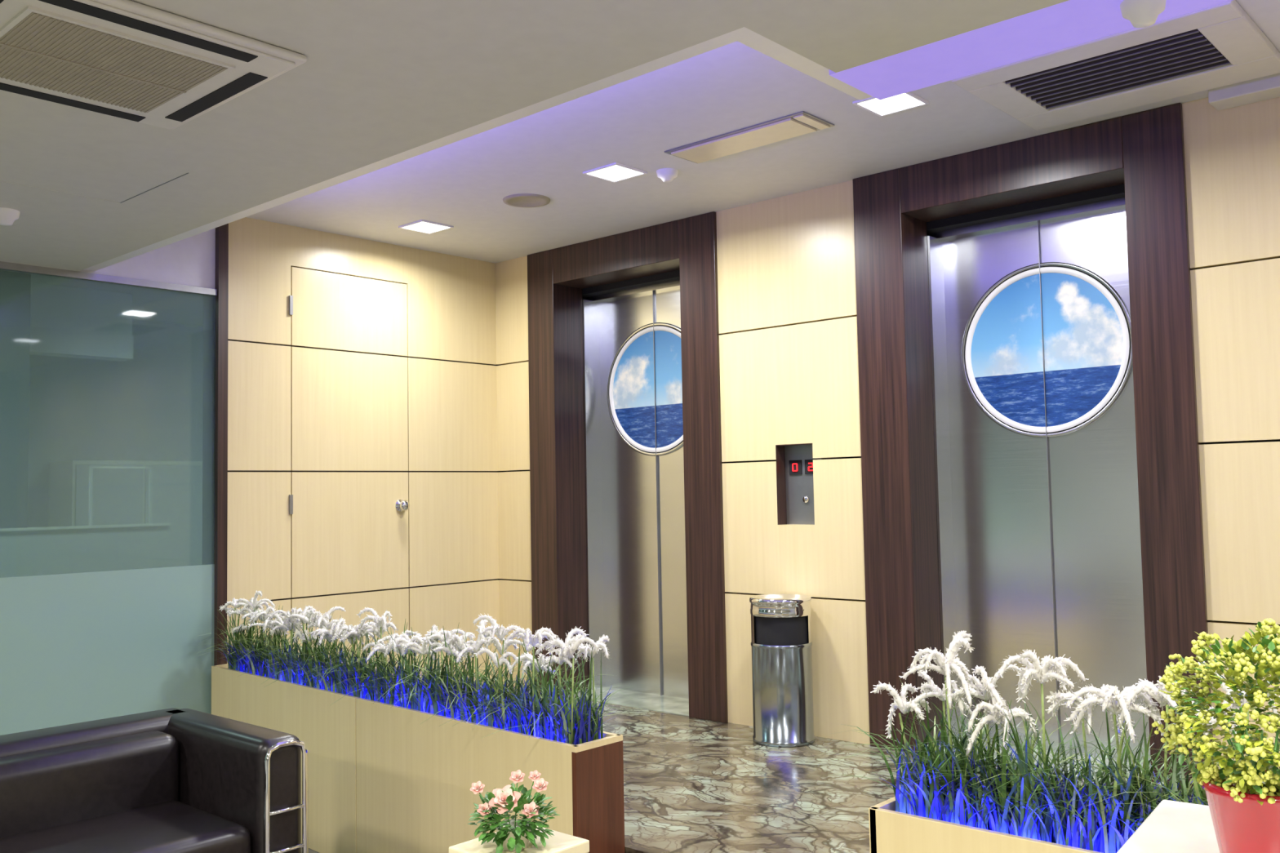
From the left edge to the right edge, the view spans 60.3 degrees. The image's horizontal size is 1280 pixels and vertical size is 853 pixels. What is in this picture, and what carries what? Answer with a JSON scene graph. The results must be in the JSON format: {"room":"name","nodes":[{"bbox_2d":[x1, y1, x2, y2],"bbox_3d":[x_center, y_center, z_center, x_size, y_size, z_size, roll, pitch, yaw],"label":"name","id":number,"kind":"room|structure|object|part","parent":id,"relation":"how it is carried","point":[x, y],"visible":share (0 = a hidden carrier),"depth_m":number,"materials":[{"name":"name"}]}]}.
{"room":"elevator lobby","nodes":[
{"label":"elevator lobby","id":0,"kind":"room"},
{"bbox_2d":[78,227,215,288],"bbox_3d":[-4.211,-0.960,3.167,0.120,0.390,6.200,-4,-5,42],"label":"wall","id":1,"kind":"structure","parent":0,"point":[191,260],"depth_m":5.28,"materials":[{"name":"white paint"}]},
{"bbox_2d":[0,261,217,295],"bbox_3d":[-4.162,-0.754,3.115,0.040,0.030,6.200,-4,-5,42],"label":"rail","id":2,"kind":"object","parent":1,"relation":"attached to","point":[3,265],"visible":1,"depth_m":5.01,"materials":[{"name":"silver metal"}]},
{"bbox_2d":[301,848,318,852],"bbox_3d":[-1.544,1.683,2.535,11.600,0.100,9.000,-4,-5,42],"label":"floor","id":3,"kind":"structure","parent":0,"point":[310,851],"depth_m":4.53,"materials":[{"name":"beige stone"}]},
{"bbox_2d":[0,564,214,735],"bbox_3d":[-4.127,1.138,3.002,0.012,1.140,6.200,-4,-5,42],"label":"frosted glass","id":4,"kind":"object","parent":3,"relation":"on","point":[86,646],"visible":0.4,"depth_m":4.93,"materials":[{"name":"teal glass"}]},
{"bbox_2d":[0,268,215,577],"bbox_3d":[-4.150,-0.085,3.075,0.012,1.310,6.200,-4,-5,42],"label":"clear glass","id":5,"kind":"object","parent":4,"relation":"on","point":[108,389],"visible":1,"depth_m":4.98,"materials":[{"name":"teal"}]},
{"bbox_2d":[0,708,308,852],"bbox_3d":[-2.051,1.306,2.901,0.841,0.715,2.140,-4,-5,42],"label":"leather sofa","id":6,"kind":"object","parent":3,"relation":"on","point":[167,780],"visible":1,"depth_m":3.41,"materials":[{"name":"black leather"}]},
{"bbox_2d":[0,731,178,838],"bbox_3d":[-1.878,1.147,3.368,0.170,0.280,0.915,-4,-5,42],"label":"cushion","id":7,"kind":"object","parent":6,"relation":"on","point":[60,783],"depth_m":3.44,"materials":[{"name":"black leather"}]},
{"bbox_3d":[-2.246,1.265,3.166,0.200,0.595,1.970,-4,-5,42],"label":"backrest","id":8,"kind":"part","parent":6,"relation":"part of","materials":[{"name":"black leather"}]},
{"bbox_2d":[0,800,250,852],"bbox_3d":[-1.667,1.287,3.172,0.550,0.170,0.915,-4,-5,42],"label":"seat cushion","id":9,"kind":"object","parent":6,"relation":"on","point":[145,826],"depth_m":3.29,"materials":[{"name":"black leather"}]},
{"bbox_3d":[-1.375,1.286,3.632,0.770,0.615,0.150,-4,-5,42],"label":"arm","id":10,"kind":"part","parent":6,"relation":"part of","materials":[{"name":"black leather"}]},
{"bbox_3d":[-2.019,1.306,2.872,0.755,0.708,2.138,-4,-5,42],"label":"chrome frame","id":11,"kind":"part","parent":6,"relation":"part of","materials":[{"name":"silver metal"}]},
{"bbox_2d":[198,590,646,852],"bbox_3d":[-1.039,1.211,4.316,2.747,1.032,0.674,-4,-5,42],"label":"flower planter","id":12,"kind":"object","parent":3,"relation":"on","point":[395,758],"visible":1,"depth_m":4.08,"materials":[{"name":"brown wood"}]},
{"bbox_2d":[448,826,589,852],"bbox_3d":[-0.278,1.295,2.578,0.225,0.629,0.245,-4,-5,42],"label":"pedestal","id":13,"kind":"object","parent":3,"relation":"on","point":[561,842],"visible":0.54,"depth_m":2.58,"materials":[{"name":"beige paint"}]},
{"bbox_2d":[467,769,559,852],"bbox_3d":[-0.301,0.901,2.574,0.217,0.184,0.219,-4,-5,42],"label":"flower arrangement","id":14,"kind":"object","parent":13,"relation":"on","point":[513,834],"visible":1,"depth_m":2.54,"materials":[{"name":"pink plant"}]},
{"bbox_2d":[495,819,531,851],"bbox_3d":[-0.294,0.954,2.570,0.090,0.050,0.090,-4,-5,42],"label":"pot","id":15,"kind":"object","parent":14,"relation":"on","point":[502,843],"depth_m":2.53,"materials":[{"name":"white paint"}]},
{"bbox_2d":[813,630,1279,852],"bbox_3d":[1.403,1.012,2.221,2.347,1.089,0.540,-4,-5,42],"label":"flower planter","id":16,"kind":"object","parent":3,"relation":"on","point":[946,802],"visible":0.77,"depth_m":2.56,"materials":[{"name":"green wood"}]},
{"bbox_2d":[1116,800,1219,852],"bbox_3d":[1.038,1.095,1.485,0.750,0.849,0.900,-4,-4,36],"label":"table","id":17,"kind":"object","parent":3,"relation":"on","point":[1172,826],"visible":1,"depth_m":1.89,"materials":[{"name":"paint"}]},
{"bbox_2d":[1151,617,1279,852],"bbox_3d":[0.945,0.487,1.686,0.290,0.391,0.294,-4,-5,42],"label":"potted plant","id":18,"kind":"object","parent":17,"relation":"on","point":[1243,800],"visible":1,"depth_m":1.65,"materials":[{"name":"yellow plant"}]},
{"bbox_2d":[1201,768,1279,852],"bbox_3d":[0.952,0.612,1.675,0.172,0.140,0.172,-4,-5,42],"label":"pot","id":19,"kind":"object","parent":17,"relation":"on","point":[1252,825],"depth_m":1.63,"materials":[{"name":"red plastic"}]},
{"bbox_2d":[226,217,506,690],"bbox_3d":[-1.485,0.255,6.100,0.120,2.570,1.880,-4,-5,42],"label":"wall","id":20,"kind":"structure","parent":0,"point":[378,389],"depth_m":6.01,"materials":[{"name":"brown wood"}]},
{"bbox_2d":[213,223,228,666],"bbox_3d":[-2.062,0.224,5.390,0.095,2.570,0.050,-4,-5,42],"label":"trim","id":21,"kind":"structure","parent":20,"relation":"attached to","point":[221,285],"depth_m":5.37,"materials":[{"name":"brown wood"}]},
{"bbox_2d":[288,295,293,514],"bbox_3d":[-1.791,0.320,5.657,0.013,2.000,0.017,-4,-5,42],"label":"door hinges","id":22,"kind":"structure","parent":20,"relation":"attached to","point":[291,297],"depth_m":5.68,"materials":[{"name":"metal"}]},
{"bbox_2d":[395,499,409,511],"bbox_3d":[-1.316,0.440,6.138,0.062,0.068,0.068,-4,-5,42],"label":"door knob","id":23,"kind":"object","parent":20,"relation":"attached to","point":[401,505],"visible":1,"depth_m":6.12,"materials":[{"name":"silver metal"}]},
{"bbox_2d":[0,0,1279,271],"bbox_3d":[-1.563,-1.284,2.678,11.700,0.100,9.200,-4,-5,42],"label":"ceiling","id":24,"kind":"structure","parent":0,"point":[463,184],"depth_m":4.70,"materials":[{"name":"white paint"}]},
{"bbox_2d":[0,207,20,226],"bbox_3d":[-2.234,-0.734,3.880,0.092,0.050,0.092,-4,-5,42],"label":"smoke detector","id":25,"kind":"object","parent":24,"relation":"attached to","point":[7,215],"visible":1,"depth_m":3.86,"materials":[{"name":"white plastic"}]},
{"bbox_2d":[0,172,188,203],"bbox_3d":[-1.773,-0.793,3.453,0.500,0.002,0.500,-4,-5,42],"label":"trim","id":26,"kind":"structure","parent":24,"relation":"attached to","point":[188,172],"depth_m":3.64,"materials":[{"name":"beige paint"}]},
{"bbox_2d":[0,0,306,128],"bbox_3d":[-1.251,-0.840,2.540,0.680,0.035,0.680,-4,-5,42],"label":"air conditioner cassette","id":27,"kind":"object","parent":24,"relation":"attached to","point":[129,60],"visible":1,"depth_m":2.50,"materials":[{"name":"plastic"}]},
{"bbox_2d":[0,5,235,114],"bbox_3d":[-1.251,-0.828,2.539,0.444,0.012,0.444,-4,-5,42],"label":"grille","id":28,"kind":"object","parent":27,"relation":"attached to","point":[43,47],"depth_m":2.51,"materials":[{"name":"plastic"}]},
{"bbox_3d":[-1.252,-0.848,2.540,0.680,0.018,0.680,-4,-5,42],"label":"panel","id":29,"kind":"part","parent":27,"relation":"part of","materials":[{"name":"plastic"}]},
{"bbox_2d":[398,219,453,234],"bbox_3d":[-1.128,-1.052,5.813,0.204,0.008,0.204,-4,-5,42],"label":"recessed light","id":30,"kind":"object","parent":24,"relation":"in","point":[422,225],"visible":1,"depth_m":5.81,"materials":[{"name":"white plastic"}]},
{"bbox_2d":[502,193,550,207],"bbox_3d":[-0.548,-1.090,5.331,0.230,0.010,0.230,-4,-5,42],"label":"ceiling speaker","id":31,"kind":"object","parent":24,"relation":"in","point":[519,200],"depth_m":5.32},
{"bbox_2d":[582,162,647,182],"bbox_3d":[-0.110,-1.125,4.891,0.204,0.008,0.204,-4,-5,42],"label":"recessed light","id":32,"kind":"object","parent":24,"relation":"in","point":[614,172],"visible":1,"depth_m":4.89,"materials":[{"name":"white plastic"}]},
{"bbox_2d":[656,168,678,182],"bbox_3d":[0.122,-1.111,4.897,0.100,0.045,0.100,-4,-5,42],"label":"smoke detector","id":33,"kind":"object","parent":24,"relation":"attached to","point":[666,175],"visible":1,"depth_m":4.87,"materials":[{"name":"white plastic"}]},
{"bbox_2d":[664,111,834,163],"bbox_3d":[0.431,-1.158,4.458,0.690,0.014,0.220,-4,-5,42],"label":"panel","id":34,"kind":"object","parent":24,"relation":"attached to","point":[802,122],"visible":1,"depth_m":4.41,"materials":[{"name":"beige paint"}]},
{"bbox_2d":[852,91,929,116],"bbox_3d":[0.926,-1.194,4.067,0.204,0.008,0.204,-4,-5,42],"label":"recessed light","id":35,"kind":"object","parent":24,"relation":"in","point":[908,100],"visible":0.76,"depth_m":4.08,"materials":[{"name":"white plastic"}]},
{"bbox_2d":[951,0,1279,130],"bbox_3d":[1.641,-1.213,3.779,0.880,0.030,0.730,-4,-5,42],"label":"grille","id":36,"kind":"object","parent":24,"relation":"in","point":[1220,45],"depth_m":3.73,"materials":[{"name":"white metal"}]},
{"bbox_2d":[1120,0,1166,27],"bbox_3d":[1.080,-0.886,2.365,0.092,0.050,0.092,-4,-5,42],"label":"smoke detector","id":37,"kind":"object","parent":24,"relation":"attached to","point":[1140,13],"visible":1,"depth_m":2.34,"materials":[{"name":"white plastic"}]},
{"bbox_2d":[509,689,1191,852],"bbox_3d":[1.738,1.481,3.550,8.060,0.300,2.350,-4,-5,42],"label":"floor","id":38,"kind":"structure","parent":0,"point":[691,785],"depth_m":4.26,"materials":[{"name":"stone"}]},
{"bbox_2d":[749,594,814,747],"bbox_3d":[0.653,1.114,5.077,0.286,0.655,0.286,-4,-5,42],"label":"bin","id":39,"kind":"object","parent":38,"relation":"on","point":[781,643],"visible":1,"depth_m":4.96,"materials":[{"name":"metal"}]},
{"bbox_2d":[495,97,1279,768],"bbox_3d":[2.334,0.078,4.326,8.060,2.570,0.750,-4,-5,42],"label":"wall","id":40,"kind":"structure","parent":0,"point":[787,288],"depth_m":5.11,"materials":[{"name":"brown wood"}]},
{"bbox_2d":[527,211,731,723],"bbox_3d":[0.083,0.234,6.236,1.410,2.569,0.620,-4,-5,42],"label":"elevator","id":41,"kind":"object","parent":40,"relation":"in","point":[627,540],"visible":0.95,"depth_m":6.34,"materials":[{"name":"brown wood"}]},
{"bbox_3d":[-0.090,0.381,6.494,0.553,2.306,0.040,-4,-5,42],"label":"door","id":42,"kind":"part","parent":41,"relation":"part of","materials":[{"name":"silver metal"}]},
{"bbox_2d":[613,330,683,448],"bbox_3d":[0.089,-0.214,6.324,0.674,0.674,0.001,-4,-5,42],"label":"picture","id":43,"kind":"object","parent":41,"relation":"attached to","point":[633,388],"depth_m":6.35},
{"bbox_3d":[0.340,0.350,6.107,0.598,2.306,0.040,-4,-5,42],"label":"door","id":44,"kind":"part","parent":41,"relation":"part of","materials":[{"name":"silver metal"}]},
{"bbox_2d":[775,443,822,524],"bbox_3d":[0.766,0.277,5.284,0.210,0.385,0.084,-4,-5,42],"label":"panel","id":45,"kind":"object","parent":40,"relation":"attached to","point":[794,462],"visible":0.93,"depth_m":5.33,"materials":[{"name":"grey metal"}]},
{"bbox_2d":[568,687,1151,784],"bbox_3d":[0.945,1.456,5.433,3.190,0.004,0.620,-4,-5,42],"label":"trim","id":46,"kind":"structure","parent":40,"relation":"attached to","point":[664,704],"depth_m":5.98,"materials":[{"name":"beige wood"}]},
{"bbox_2d":[853,102,1213,796],"bbox_3d":[1.731,0.116,4.753,1.410,2.569,0.620,-4,-5,42],"label":"elevator","id":47,"kind":"object","parent":40,"relation":"in","point":[1030,464],"visible":0.92,"depth_m":4.79,"materials":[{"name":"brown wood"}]},
{"bbox_3d":[1.579,0.260,4.993,0.568,2.306,0.040,-4,-5,42],"label":"door","id":48,"kind":"part","parent":47,"relation":"part of","materials":[{"name":"silver metal"}]},
{"bbox_2d":[971,272,1123,426],"bbox_3d":[1.763,-0.335,4.818,0.674,0.674,0.001,-4,-5,42],"label":"picture","id":49,"kind":"object","parent":47,"relation":"attached to","point":[1083,337],"depth_m":4.81},
{"bbox_3d":[2.009,0.229,4.606,0.583,2.306,0.040,-4,-5,42],"label":"door","id":50,"kind":"part","parent":47,"relation":"part of","materials":[{"name":"silver metal"}]},
{"bbox_2d":[1208,72,1279,110],"bbox_3d":[3.548,-1.298,2.701,3.940,0.060,0.120,-4,-5,42],"label":"trim","id":51,"kind":"structure","parent":40,"relation":"attached to","point":[1266,87],"depth_m":3.91,"materials":[{"name":"paint"}]}
]}

